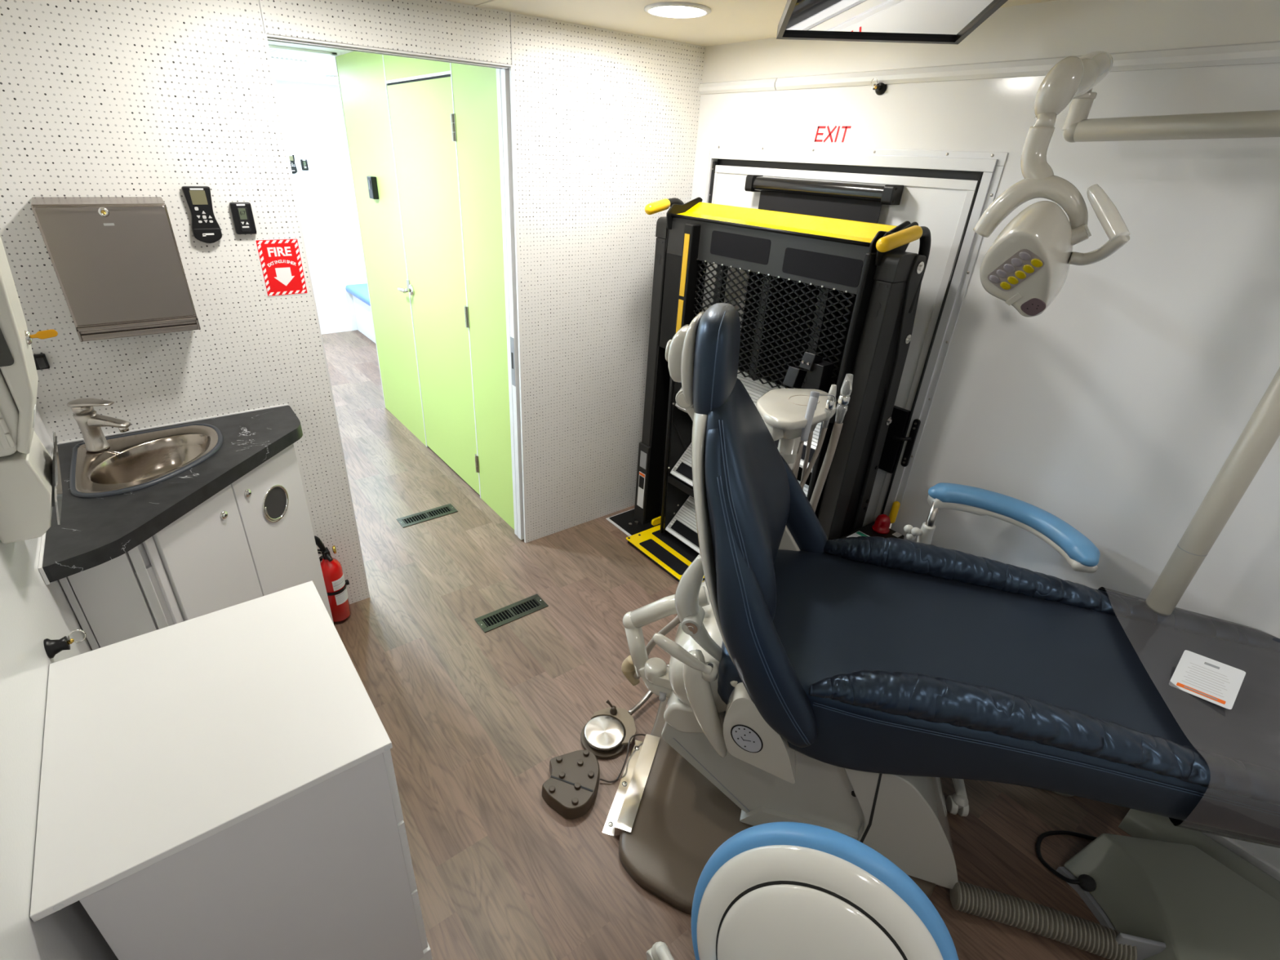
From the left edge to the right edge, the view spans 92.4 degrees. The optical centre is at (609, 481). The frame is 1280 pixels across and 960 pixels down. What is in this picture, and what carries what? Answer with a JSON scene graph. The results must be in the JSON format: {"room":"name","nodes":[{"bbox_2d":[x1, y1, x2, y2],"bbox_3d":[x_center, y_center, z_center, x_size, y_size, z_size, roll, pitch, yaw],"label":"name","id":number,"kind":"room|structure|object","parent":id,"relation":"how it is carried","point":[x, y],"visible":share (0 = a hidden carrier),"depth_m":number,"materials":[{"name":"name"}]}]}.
{"room":"dental clinic","nodes":[
{"label":"dental clinic","id":0,"kind":"room"},
{"bbox_2d":[0,405,118,959],"bbox_3d":[-1.933,-0.478,1.992,0.100,2.220,7.800,-17,34,-32],"label":"wall","id":1,"kind":"structure","parent":0,"point":[32,611],"depth_m":0.94,"materials":[{"name":"white paint"}]},
{"bbox_2d":[0,236,57,457],"bbox_3d":[-1.039,-0.260,1.014,0.178,0.428,0.135,-17,34,-32],"label":"upper cabinet","id":2,"kind":"object","parent":1,"relation":"attached to","point":[19,378],"visible":1,"depth_m":1.03,"materials":[{"name":"white plastic"}]},
{"bbox_2d":[0,431,62,543],"bbox_3d":[-1.089,0.000,1.150,0.113,0.161,0.160,-17,34,-32],"label":"tray","id":3,"kind":"object","parent":1,"relation":"attached to","point":[31,485],"visible":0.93,"depth_m":1.10,"materials":[{"name":"white plastic"}]},
{"bbox_2d":[43,629,86,658],"bbox_3d":[-1.052,0.311,1.190,0.060,0.043,0.039,-17,34,-32],"label":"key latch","id":4,"kind":"object","parent":1,"relation":"attached to","point":[52,647],"visible":1,"depth_m":1.18,"materials":[{"name":"black plastic"}]},
{"bbox_2d":[275,80,367,333],"bbox_3d":[-3.196,-2.345,5.358,2.618,2.220,0.100,-17,34,-32],"label":"wall","id":5,"kind":"structure","parent":0,"point":[312,113],"depth_m":5.63,"materials":[{"name":"white paint"}]},
{"bbox_2d":[288,154,297,173],"bbox_3d":[-2.786,-2.775,5.369,0.071,0.149,0.024,-17,34,-32],"label":"controller","id":6,"kind":"object","parent":5,"relation":"attached to","point":[291,157],"visible":0.62,"depth_m":5.37,"materials":[{"name":"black plastic"}]},
{"bbox_2d":[300,159,308,170],"bbox_3d":[-2.703,-2.800,5.427,0.054,0.086,0.021,-17,34,-32],"label":"thermostat","id":7,"kind":"object","parent":5,"relation":"attached to","point":[304,162],"visible":1,"depth_m":5.42,"materials":[{"name":"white plastic"}]},
{"bbox_2d":[0,0,705,604],"bbox_3d":[-0.641,-0.551,2.364,2.418,2.100,0.050,-17,34,-32],"label":"wall","id":8,"kind":"structure","parent":0,"point":[99,98],"depth_m":1.94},
{"bbox_2d":[33,353,49,369],"bbox_3d":[-1.552,-0.325,1.671,0.030,0.040,0.024,-17,34,-32],"label":"clip","id":9,"kind":"object","parent":8,"relation":"attached to","point":[41,361],"visible":0.8,"depth_m":1.67,"materials":[{"name":"black plastic"}]},
{"bbox_2d":[31,196,200,342],"bbox_3d":[-1.318,-0.576,1.657,0.274,0.341,0.118,-17,34,-32],"label":"paper towel dispenser","id":10,"kind":"object","parent":8,"relation":"attached to","point":[117,263],"visible":1,"depth_m":1.62,"materials":[{"name":"silver metal"}]},
{"bbox_2d":[38,404,288,585],"bbox_3d":[-1.144,-0.024,1.695,0.622,0.044,0.714,-17,34,-32],"label":"trim","id":11,"kind":"structure","parent":8,"relation":"attached to","point":[43,537],"depth_m":1.83,"materials":[{"name":"white plastic"}]},
{"bbox_2d":[181,186,222,243],"bbox_3d":[-1.162,-0.759,1.751,0.071,0.149,0.024,-17,34,-32],"label":"controller","id":12,"kind":"object","parent":8,"relation":"attached to","point":[206,228],"visible":1,"depth_m":1.74,"materials":[{"name":"black plastic"}]},
{"bbox_2d":[229,202,256,234],"bbox_3d":[-1.082,-0.776,1.810,0.054,0.086,0.021,-17,34,-32],"label":"thermostat","id":13,"kind":"object","parent":8,"relation":"attached to","point":[242,212],"visible":1,"depth_m":1.80,"materials":[{"name":"black plastic"}]},
{"bbox_2d":[258,0,266,34],"bbox_3d":[-0.941,-1.290,1.648,0.002,0.145,0.001,-17,34,-32],"label":"trim","id":14,"kind":"structure","parent":8,"relation":"attached to","point":[259,0],"depth_m":1.66,"materials":[{"name":"white"}]},
{"bbox_2d":[254,238,307,297],"bbox_3d":[-1.030,-0.672,1.929,0.121,0.170,0.002,-17,34,-32],"label":"fire extinguisher sign","id":15,"kind":"object","parent":8,"relation":"attached to","point":[280,260],"visible":1,"depth_m":1.93,"materials":[{"name":"red"}]},
{"bbox_2d":[264,33,369,597],"bbox_3d":[-0.999,-0.377,2.162,0.005,1.955,0.052,-17,34,-32],"label":"trim","id":16,"kind":"structure","parent":8,"relation":"attached to","point":[265,35],"depth_m":2.00,"materials":[{"name":"white"}]},
{"bbox_2d":[266,33,511,68],"bbox_3d":[-0.658,-1.331,1.909,0.754,0.011,0.038,-17,34,-32],"label":"trim","id":17,"kind":"structure","parent":8,"relation":"attached to","point":[272,39],"depth_m":1.88,"materials":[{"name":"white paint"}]},
{"bbox_2d":[474,0,508,8],"bbox_3d":[0.556,-0.851,0.807,0.030,0.004,3.300,-17,34,-32],"label":"trim","id":18,"kind":"structure","parent":8,"relation":"attached to","point":[491,2],"depth_m":1.90,"materials":[{"name":"beige"}]},
{"bbox_2d":[510,17,511,63],"bbox_3d":[-0.332,-1.481,2.054,0.002,0.145,0.001,-17,34,-32],"label":"trim","id":19,"kind":"structure","parent":8,"relation":"attached to","point":[510,18],"depth_m":2.06,"materials":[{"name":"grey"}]},
{"bbox_2d":[500,67,524,539],"bbox_3d":[-0.086,-0.673,2.789,0.807,1.944,0.034,-17,34,-32],"label":"door","id":20,"kind":"structure","parent":8,"relation":"in","point":[504,73],"depth_m":2.45,"materials":[{"name":"white"}]},
{"bbox_2d":[509,66,526,542],"bbox_3d":[-0.378,-0.560,2.555,0.004,1.955,0.012,-17,34,-32],"label":"trim","id":21,"kind":"structure","parent":8,"relation":"attached to","point":[510,68],"depth_m":2.43,"materials":[{"name":"white"}]},
{"bbox_2d":[335,51,426,445],"bbox_3d":[-1.007,-1.423,3.935,0.884,2.119,0.780,-17,34,-32],"label":"wall","id":22,"kind":"structure","parent":0,"point":[362,79],"depth_m":3.60,"materials":[{"name":"green paint"}]},
{"bbox_2d":[334,56,385,407],"bbox_3d":[-1.592,-1.470,3.973,0.013,2.119,0.006,-17,34,-32],"label":"trim","id":23,"kind":"structure","parent":22,"relation":"attached to","point":[335,56],"depth_m":3.90,"materials":[{"name":"white"}]},
{"bbox_2d":[366,176,378,199],"bbox_3d":[-1.343,-1.661,3.471,0.034,0.115,0.075,-17,34,-32],"label":"wall switch","id":24,"kind":"object","parent":22,"relation":"attached to","point":[371,180],"visible":1,"depth_m":3.45,"materials":[{"name":"black plastic"}]},
{"bbox_2d":[382,54,427,447],"bbox_3d":[-1.129,-1.153,3.422,0.006,2.119,0.009,-17,34,-32],"label":"trim","id":25,"kind":"structure","parent":22,"relation":"attached to","point":[386,85],"depth_m":3.32,"materials":[{"name":"white"}]},
{"bbox_2d":[382,54,450,81],"bbox_3d":[-0.505,-1.973,2.923,0.884,0.154,0.785,-17,34,-32],"label":"wall","id":26,"kind":"structure","parent":0,"point":[395,67],"depth_m":2.75,"materials":[{"name":"green paint"}]},
{"bbox_2d":[386,70,450,83],"bbox_3d":[-0.863,-1.792,2.724,0.006,0.011,0.768,-17,34,-32],"label":"trim","id":27,"kind":"structure","parent":26,"relation":"attached to","point":[446,73],"depth_m":2.68,"materials":[{"name":"white"}]},
{"bbox_2d":[387,74,450,85],"bbox_3d":[-0.849,-1.787,2.736,0.024,0.008,0.771,-17,34,-32],"label":"trim","id":28,"kind":"structure","parent":26,"relation":"attached to","point":[448,75],"depth_m":2.70,"materials":[{"name":"black metal"}]},
{"bbox_2d":[451,62,514,529],"bbox_3d":[-0.192,-0.868,2.971,0.884,2.119,0.409,-17,34,-32],"label":"wall","id":29,"kind":"structure","parent":0,"point":[474,87],"depth_m":2.66,"materials":[{"name":"green paint"}]},
{"bbox_2d":[386,76,479,494],"bbox_3d":[-0.925,-0.933,3.195,0.095,1.934,0.839,-17,34,-32],"label":"door","id":30,"kind":"structure","parent":29,"relation":"in","point":[423,118],"depth_m":3.08,"materials":[{"name":"green paint"}]},
{"bbox_2d":[427,446,479,495],"bbox_3d":[-0.927,-0.074,3.657,0.024,0.012,0.771,-17,34,-32],"label":"trim","id":31,"kind":"structure","parent":29,"relation":"attached to","point":[428,446],"depth_m":3.63,"materials":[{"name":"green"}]},
{"bbox_2d":[449,62,480,497],"bbox_3d":[-0.669,-0.841,2.879,0.006,2.119,0.008,-17,34,-32],"label":"trim","id":32,"kind":"structure","parent":29,"relation":"attached to","point":[450,63],"depth_m":2.79,"materials":[{"name":"white"}]},
{"bbox_2d":[267,0,1056,85],"bbox_3d":[-0.877,-1.720,2.171,2.618,0.120,7.800,-17,34,-32],"label":"ceiling","id":33,"kind":"structure","parent":0,"point":[728,21],"depth_m":2.05,"materials":[{"name":"beige"}]},
{"bbox_2d":[268,44,337,62],"bbox_3d":[-1.920,-2.322,3.303,0.720,0.012,0.540,-17,34,-32],"label":"ceiling light","id":34,"kind":"object","parent":33,"relation":"in","point":[280,52],"visible":0.41,"depth_m":3.35,"materials":[{"name":"white"}]},
{"bbox_2d":[644,1,711,18],"bbox_3d":[0.206,-1.439,1.876,0.204,0.008,0.204,-17,34,-32],"label":"recessed light","id":35,"kind":"object","parent":33,"relation":"in","point":[679,10],"visible":1,"depth_m":1.86,"materials":[{"name":"white"}]},
{"bbox_2d":[650,6,704,16],"bbox_3d":[0.206,-1.440,1.875,0.166,0.004,0.166,-17,34,-32],"label":"diffuser","id":36,"kind":"object","parent":35,"relation":"attached to","point":[655,11],"depth_m":1.88,"materials":[{"name":"white plastic"}]},
{"bbox_2d":[776,0,1008,44],"bbox_3d":[0.691,-1.177,1.506,0.492,0.108,0.409,5,28,5],"label":"monitor","id":37,"kind":"object","parent":33,"relation":"attached to","point":[907,21],"visible":1,"depth_m":1.59,"materials":[{"name":"black plastic"}]},
{"bbox_2d":[321,329,1131,959],"bbox_3d":[-0.966,0.225,3.217,2.618,0.100,7.800,-17,34,-32],"label":"floor","id":38,"kind":"structure","parent":0,"point":[474,721],"depth_m":2.07,"materials":[{"name":"plastic"}]},
{"bbox_2d":[58,444,333,650],"bbox_3d":[-1.206,0.359,1.934,0.585,0.860,0.615,-17,34,-32],"label":"base cabinet","id":39,"kind":"object","parent":38,"relation":"on","point":[254,538],"visible":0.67,"depth_m":1.68,"materials":[{"name":"white plastic"}]},
{"bbox_2d":[42,405,302,582],"bbox_3d":[-1.144,-0.023,1.698,0.624,0.040,0.708,-17,34,-32],"label":"countertop","id":40,"kind":"structure","parent":39,"relation":"on","point":[91,532],"depth_m":1.53,"materials":[{"name":"stone"}]},
{"bbox_2d":[66,398,131,452],"bbox_3d":[-1.420,-0.160,1.720,0.127,0.144,0.054,-2,29,-8],"label":"faucet","id":41,"kind":"object","parent":40,"relation":"on","point":[90,423],"visible":1,"depth_m":1.70,"materials":[{"name":"silver metal"}]},
{"bbox_2d":[69,423,222,497],"bbox_3d":[-1.289,-0.015,1.754,0.361,0.135,0.396,-17,34,-32],"label":"sink","id":42,"kind":"object","parent":40,"relation":"in","point":[131,462],"visible":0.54,"depth_m":1.77,"materials":[{"name":"grey metal"}]},
{"bbox_2d":[30,580,432,959],"bbox_3d":[-0.724,0.751,1.287,0.469,0.820,0.530,-17,34,-32],"label":"cabinet","id":43,"kind":"object","parent":38,"relation":"on","point":[220,784],"visible":1,"depth_m":1.03,"materials":[{"name":"white laminate"}]},
{"bbox_2d":[314,535,351,622],"bbox_3d":[-1.092,0.368,2.398,0.106,0.390,0.104,7,29,8],"label":"fire extinguisher","id":44,"kind":"object","parent":38,"relation":"on","point":[335,584],"visible":0.83,"depth_m":2.38,"materials":[{"name":"red metal"}]},
{"bbox_2d":[345,283,375,342],"bbox_3d":[-1.950,-1.469,5.698,0.482,0.455,1.597,-17,34,-32],"label":"bench","id":45,"kind":"object","parent":38,"relation":"on","point":[360,293],"visible":0.16,"depth_m":5.92,"materials":[{"name":"white paint"}]},
{"bbox_2d":[345,283,370,306],"bbox_3d":[-1.943,-1.639,5.607,0.482,0.069,1.597,-17,34,-32],"label":"cushion","id":46,"kind":"object","parent":45,"relation":"on","point":[360,291],"depth_m":5.83,"materials":[{"name":"blue plastic"}]},
{"bbox_2d":[396,503,457,528],"bbox_3d":[-0.951,0.176,3.198,0.296,0.006,0.096,-17,34,-32],"label":"floor vent","id":47,"kind":"object","parent":38,"relation":"in","point":[410,520],"visible":1,"depth_m":3.19,"materials":[{"name":"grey metal"}]},
{"bbox_2d":[474,593,548,632],"bbox_3d":[-0.408,0.546,2.556,0.296,0.006,0.096,-17,34,-32],"label":"floor vent","id":48,"kind":"object","parent":38,"relation":"in","point":[490,621],"visible":1,"depth_m":2.55,"materials":[{"name":"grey metal"}]},
{"bbox_2d":[542,749,599,819],"bbox_3d":[-0.116,0.905,1.858,0.163,0.054,0.209,7,29,8],"label":"foot pedal","id":49,"kind":"object","parent":38,"relation":"on","point":[571,790],"visible":1,"depth_m":1.83,"materials":[{"name":"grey plastic"}]},
{"bbox_2d":[600,733,645,782],"bbox_3d":[0.075,0.858,1.960,0.287,0.058,0.061,-22,37,-38],"label":"cable","id":50,"kind":"object","parent":38,"relation":"on","point":[632,736],"visible":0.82,"depth_m":1.91,"materials":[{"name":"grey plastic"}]},
{"bbox_2d":[580,663,669,759],"bbox_3d":[0.080,0.766,2.062,0.398,0.123,0.165,-17,34,-32],"label":"foot pedal","id":51,"kind":"object","parent":38,"relation":"on","point":[609,731],"visible":0.84,"depth_m":2.01,"materials":[{"name":"silver metal"}]},
{"bbox_2d":[605,197,931,582],"bbox_3d":[0.535,-0.277,2.526,0.467,1.557,1.275,-17,34,-32],"label":"lift","id":52,"kind":"object","parent":38,"relation":"on","point":[827,300],"depth_m":2.21,"materials":[{"name":"black metal"}]},
{"bbox_2d":[638,475,644,488],"bbox_3d":[0.158,0.005,3.092,0.001,0.065,0.038,-17,34,-32],"label":"print","id":53,"kind":"object","parent":52,"relation":"attached to","point":[641,477],"depth_m":3.09,"materials":[{"name":"black plastic"}]},
{"bbox_2d":[646,822,958,959],"bbox_3d":[0.275,0.964,1.066,0.645,0.734,0.649,-17,34,-32],"label":"stool","id":54,"kind":"object","parent":38,"relation":"on","point":[774,891],"visible":1,"depth_m":0.99,"materials":[{"name":"blue"}]},
{"bbox_2d":[651,941,669,959],"bbox_3d":[0.118,1.115,1.448,0.044,0.055,0.043,-17,34,-32],"label":"hood","id":55,"kind":"object","parent":54,"relation":"attached to","point":[660,950],"depth_m":1.43,"materials":[{"name":"white plastic"}]},
{"bbox_2d":[840,514,904,538],"bbox_3d":[0.962,0.393,2.366,0.219,0.557,0.127,-17,34,-32],"label":"control box","id":56,"kind":"object","parent":38,"relation":"on","point":[880,526],"visible":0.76,"depth_m":2.28,"materials":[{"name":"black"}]},
{"bbox_2d":[602,302,1279,914],"bbox_3d":[0.974,0.372,1.511,1.800,1.410,1.024,11,29,15],"label":"dental chair","id":57,"kind":"object","parent":38,"relation":"on","point":[836,684],"depth_m":1.48,"materials":[{"name":"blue leather"}]},
{"bbox_2d":[621,586,710,702],"bbox_3d":[0.147,0.468,1.776,0.239,0.401,0.170,11,29,15],"label":"dental assistant arm","id":58,"kind":"object","parent":57,"relation":"attached to","point":[654,671],"visible":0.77,"depth_m":1.76,"materials":[{"name":"beige plastic"}]},
{"bbox_2d":[704,377,790,621],"bbox_3d":[0.349,0.083,1.591,0.245,0.675,0.570,11,29,15],"label":"cushion","id":59,"kind":"object","parent":57,"relation":"on","point":[747,478],"depth_m":1.36,"materials":[{"name":"blue leather"}]},
{"bbox_2d":[755,388,843,511],"bbox_3d":[0.494,0.114,1.945,0.247,0.708,0.574,21,33,31],"label":"dental delivery unit","id":60,"kind":"object","parent":57,"relation":"attached to","point":[783,411],"visible":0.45,"depth_m":1.85,"materials":[{"name":"beige plastic"}]},
{"bbox_2d":[755,388,836,431],"bbox_3d":[0.565,-0.232,1.880,0.335,0.032,0.232,-17,34,-32],"label":"tray","id":61,"kind":"object","parent":60,"relation":"on","point":[780,409],"depth_m":1.82,"materials":[{"name":"beige plastic"}]},
{"bbox_2d":[800,391,835,441],"bbox_3d":[0.597,-0.194,1.773,0.106,0.144,0.036,-15,33,-30],"label":"syringe","id":62,"kind":"object","parent":60,"relation":"in","point":[814,395],"visible":0.99,"depth_m":1.74,"materials":[{"name":"grey"}]},
{"bbox_2d":[822,384,836,429],"bbox_3d":[0.644,-0.215,1.803,0.023,0.142,0.023,-17,34,-32],"label":"saliva ejector","id":63,"kind":"object","parent":60,"relation":"attached to","point":[829,404],"visible":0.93,"depth_m":1.79,"materials":[{"name":"white plastic"}]},
{"bbox_2d":[835,373,853,423],"bbox_3d":[0.699,-0.241,1.835,0.033,0.162,0.032,-17,34,-32],"label":"suction handpiece","id":64,"kind":"object","parent":60,"relation":"on","point":[844,397],"visible":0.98,"depth_m":1.82,"materials":[{"name":"white plastic"}]},
{"bbox_2d":[717,549,1279,841],"bbox_3d":[1.075,0.530,1.556,1.555,0.274,0.640,11,29,15],"label":"seat cushion","id":65,"kind":"object","parent":57,"relation":"on","point":[840,615],"depth_m":1.44,"materials":[{"name":"blue leather"}]},
{"bbox_2d":[1168,649,1245,709],"bbox_3d":[1.358,0.448,1.395,0.124,0.046,0.105,-21,36,-37],"label":"card","id":66,"kind":"object","parent":57,"relation":"on","point":[1215,682],"visible":1,"depth_m":1.39,"materials":[{"name":"white paper"}]},
{"bbox_2d":[903,482,1100,816],"bbox_3d":[1.140,0.465,1.958,0.676,0.836,0.691,-17,34,-32],"label":"chair armrest","id":67,"kind":"object","parent":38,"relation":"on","point":[1080,553],"visible":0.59,"depth_m":1.83,"materials":[{"name":"blue plastic"}]},
{"bbox_2d":[903,521,935,544],"bbox_3d":[1.034,0.301,1.996,0.080,0.309,0.210,-17,34,-32],"label":"knob","id":68,"kind":"object","parent":67,"relation":"attached to","point":[924,535],"depth_m":1.97,"materials":[{"name":"white plastic"}]},
{"bbox_2d":[952,792,968,808],"bbox_3d":[1.041,0.953,1.827,0.044,0.055,0.043,-17,34,-32],"label":"hood","id":69,"kind":"object","parent":67,"relation":"attached to","point":[960,801],"depth_m":1.81,"materials":[{"name":"white plastic"}]},
{"bbox_2d":[949,880,1137,959],"bbox_3d":[1.077,1.101,1.539,0.394,0.078,0.078,11,29,16],"label":"corrugated hose","id":70,"kind":"object","parent":38,"relation":"on","point":[1094,938],"visible":0.98,"depth_m":1.52,"materials":[{"name":"grey plastic"}]},
{"bbox_2d":[1035,830,1096,884],"bbox_3d":[1.379,1.035,1.742,0.364,0.056,0.157,-7,30,-16],"label":"power cable","id":71,"kind":"object","parent":38,"relation":"on","point":[1043,835],"visible":0.76,"depth_m":1.76,"materials":[{"name":"black plastic"}]},
{"bbox_2d":[1056,833,1279,959],"bbox_3d":[1.425,1.143,1.457,0.547,0.139,0.615,-17,34,-32],"label":"utility box","id":72,"kind":"object","parent":38,"relation":"on","point":[1170,900],"visible":0.96,"depth_m":1.53,"materials":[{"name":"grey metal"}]},
{"bbox_2d":[1118,808,1279,901],"bbox_3d":[1.755,1.108,1.619,0.134,0.074,0.640,-17,34,-32],"label":"duct","id":73,"kind":"object","parent":38,"relation":"on","point":[1137,824],"visible":0.34,"depth_m":1.73,"materials":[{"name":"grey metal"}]},
{"bbox_2d":[691,0,1279,869],"bbox_3d":[1.378,-0.239,1.827,0.100,2.220,3.460,-17,34,-32],"label":"wall","id":74,"kind":"structure","parent":0,"point":[1113,411],"depth_m":1.67,"materials":[{"name":"white paint"}]},
{"bbox_2d":[698,77,777,94],"bbox_3d":[0.497,-1.559,2.421,0.017,0.040,0.405,-17,34,-32],"label":"trim","id":75,"kind":"structure","parent":74,"relation":"attached to","point":[763,84],"depth_m":2.40,"materials":[{"name":"white"}]},
{"bbox_2d":[742,174,904,320],"bbox_3d":[0.741,-0.804,2.378,0.062,0.658,0.649,-17,34,-32],"label":"roller blind","id":76,"kind":"object","parent":74,"relation":"attached to","point":[850,201],"visible":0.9,"depth_m":2.21,"materials":[{"name":"black plastic"}]},
{"bbox_2d":[813,125,851,142],"bbox_3d":[0.783,-1.224,2.163,0.001,0.053,0.142,-17,34,-32],"label":"exit lettering","id":77,"kind":"object","parent":74,"relation":"attached to","point":[846,127],"visible":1,"depth_m":2.17,"materials":[{"name":"red paint"}]},
{"bbox_2d":[702,160,983,526],"bbox_3d":[0.747,-0.407,2.615,0.046,1.680,1.138,-17,34,-32],"label":"door","id":78,"kind":"structure","parent":74,"relation":"in","point":[944,206],"depth_m":2.09,"materials":[{"name":"white paint"}]},
{"bbox_2d":[717,159,980,180],"bbox_3d":[0.770,-0.422,2.628,0.017,1.735,1.158,-17,34,-32],"label":"trim","id":79,"kind":"structure","parent":74,"relation":"attached to","point":[929,173],"depth_m":2.15,"materials":[{"name":"black rubber"}]},
{"bbox_2d":[704,144,1008,529],"bbox_3d":[0.758,-0.417,2.599,0.040,1.752,1.208,-17,34,-32],"label":"trim","id":80,"kind":"structure","parent":74,"relation":"attached to","point":[991,163],"depth_m":2.04,"materials":[{"name":"white paint"}]},
{"bbox_2d":[871,77,887,95],"bbox_3d":[0.867,-1.275,1.981,0.035,0.045,0.039,-17,34,-32],"label":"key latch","id":81,"kind":"object","parent":74,"relation":"attached to","point":[880,88],"visible":1,"depth_m":1.98,"materials":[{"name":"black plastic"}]},
{"bbox_2d":[893,418,920,466],"bbox_3d":[1.055,-0.140,2.207,0.072,0.185,0.025,11,29,15],"label":"bracket","id":82,"kind":"object","parent":74,"relation":"attached to","point":[911,439],"visible":1,"depth_m":2.19,"materials":[{"name":"black plastic"}]},
{"bbox_2d":[775,40,1279,90],"bbox_3d":[1.474,-0.894,1.267,0.017,0.040,2.891,-17,34,-32],"label":"trim","id":83,"kind":"structure","parent":74,"relation":"attached to","point":[1264,52],"depth_m":1.66,"materials":[{"name":"white"}]},
{"bbox_2d":[973,50,1279,317],"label":"light","id":84,"kind":"object","parent":74,"relation":"on","point":[1030,258],"depth_m":1.32,"materials":[{"name":"beige plastic"}]},
{"bbox_2d":[1144,367,1279,616],"label":"pole","id":85,"kind":"object","parent":74,"relation":"on","point":[1261,432],"depth_m":1.46,"materials":[{"name":"beige"}]},
{"bbox_2d":[1202,831,1279,881],"bbox_3d":[1.692,0.999,1.833,0.012,0.060,1.900,-17,34,-32],"label":"baseboard","id":86,"kind":"structure","parent":74,"relation":"attached to","point":[1257,861],"depth_m":1.71,"materials":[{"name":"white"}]},
{"bbox_3d":[-0.060,-0.767,2.814,0.891,2.100,0.015,-17,34,-32],"label":"wall","id":87,"kind":"structure","parent":0,"visible":0},
{"bbox_2d":[496,68,517,535],"bbox_3d":[-0.425,-0.596,2.614,0.019,1.960,0.030,-17,34,-32],"label":"trim","id":88,"kind":"structure","parent":87,"relation":"attached to","point":[498,70],"depth_m":2.49,"materials":[{"name":"white"}]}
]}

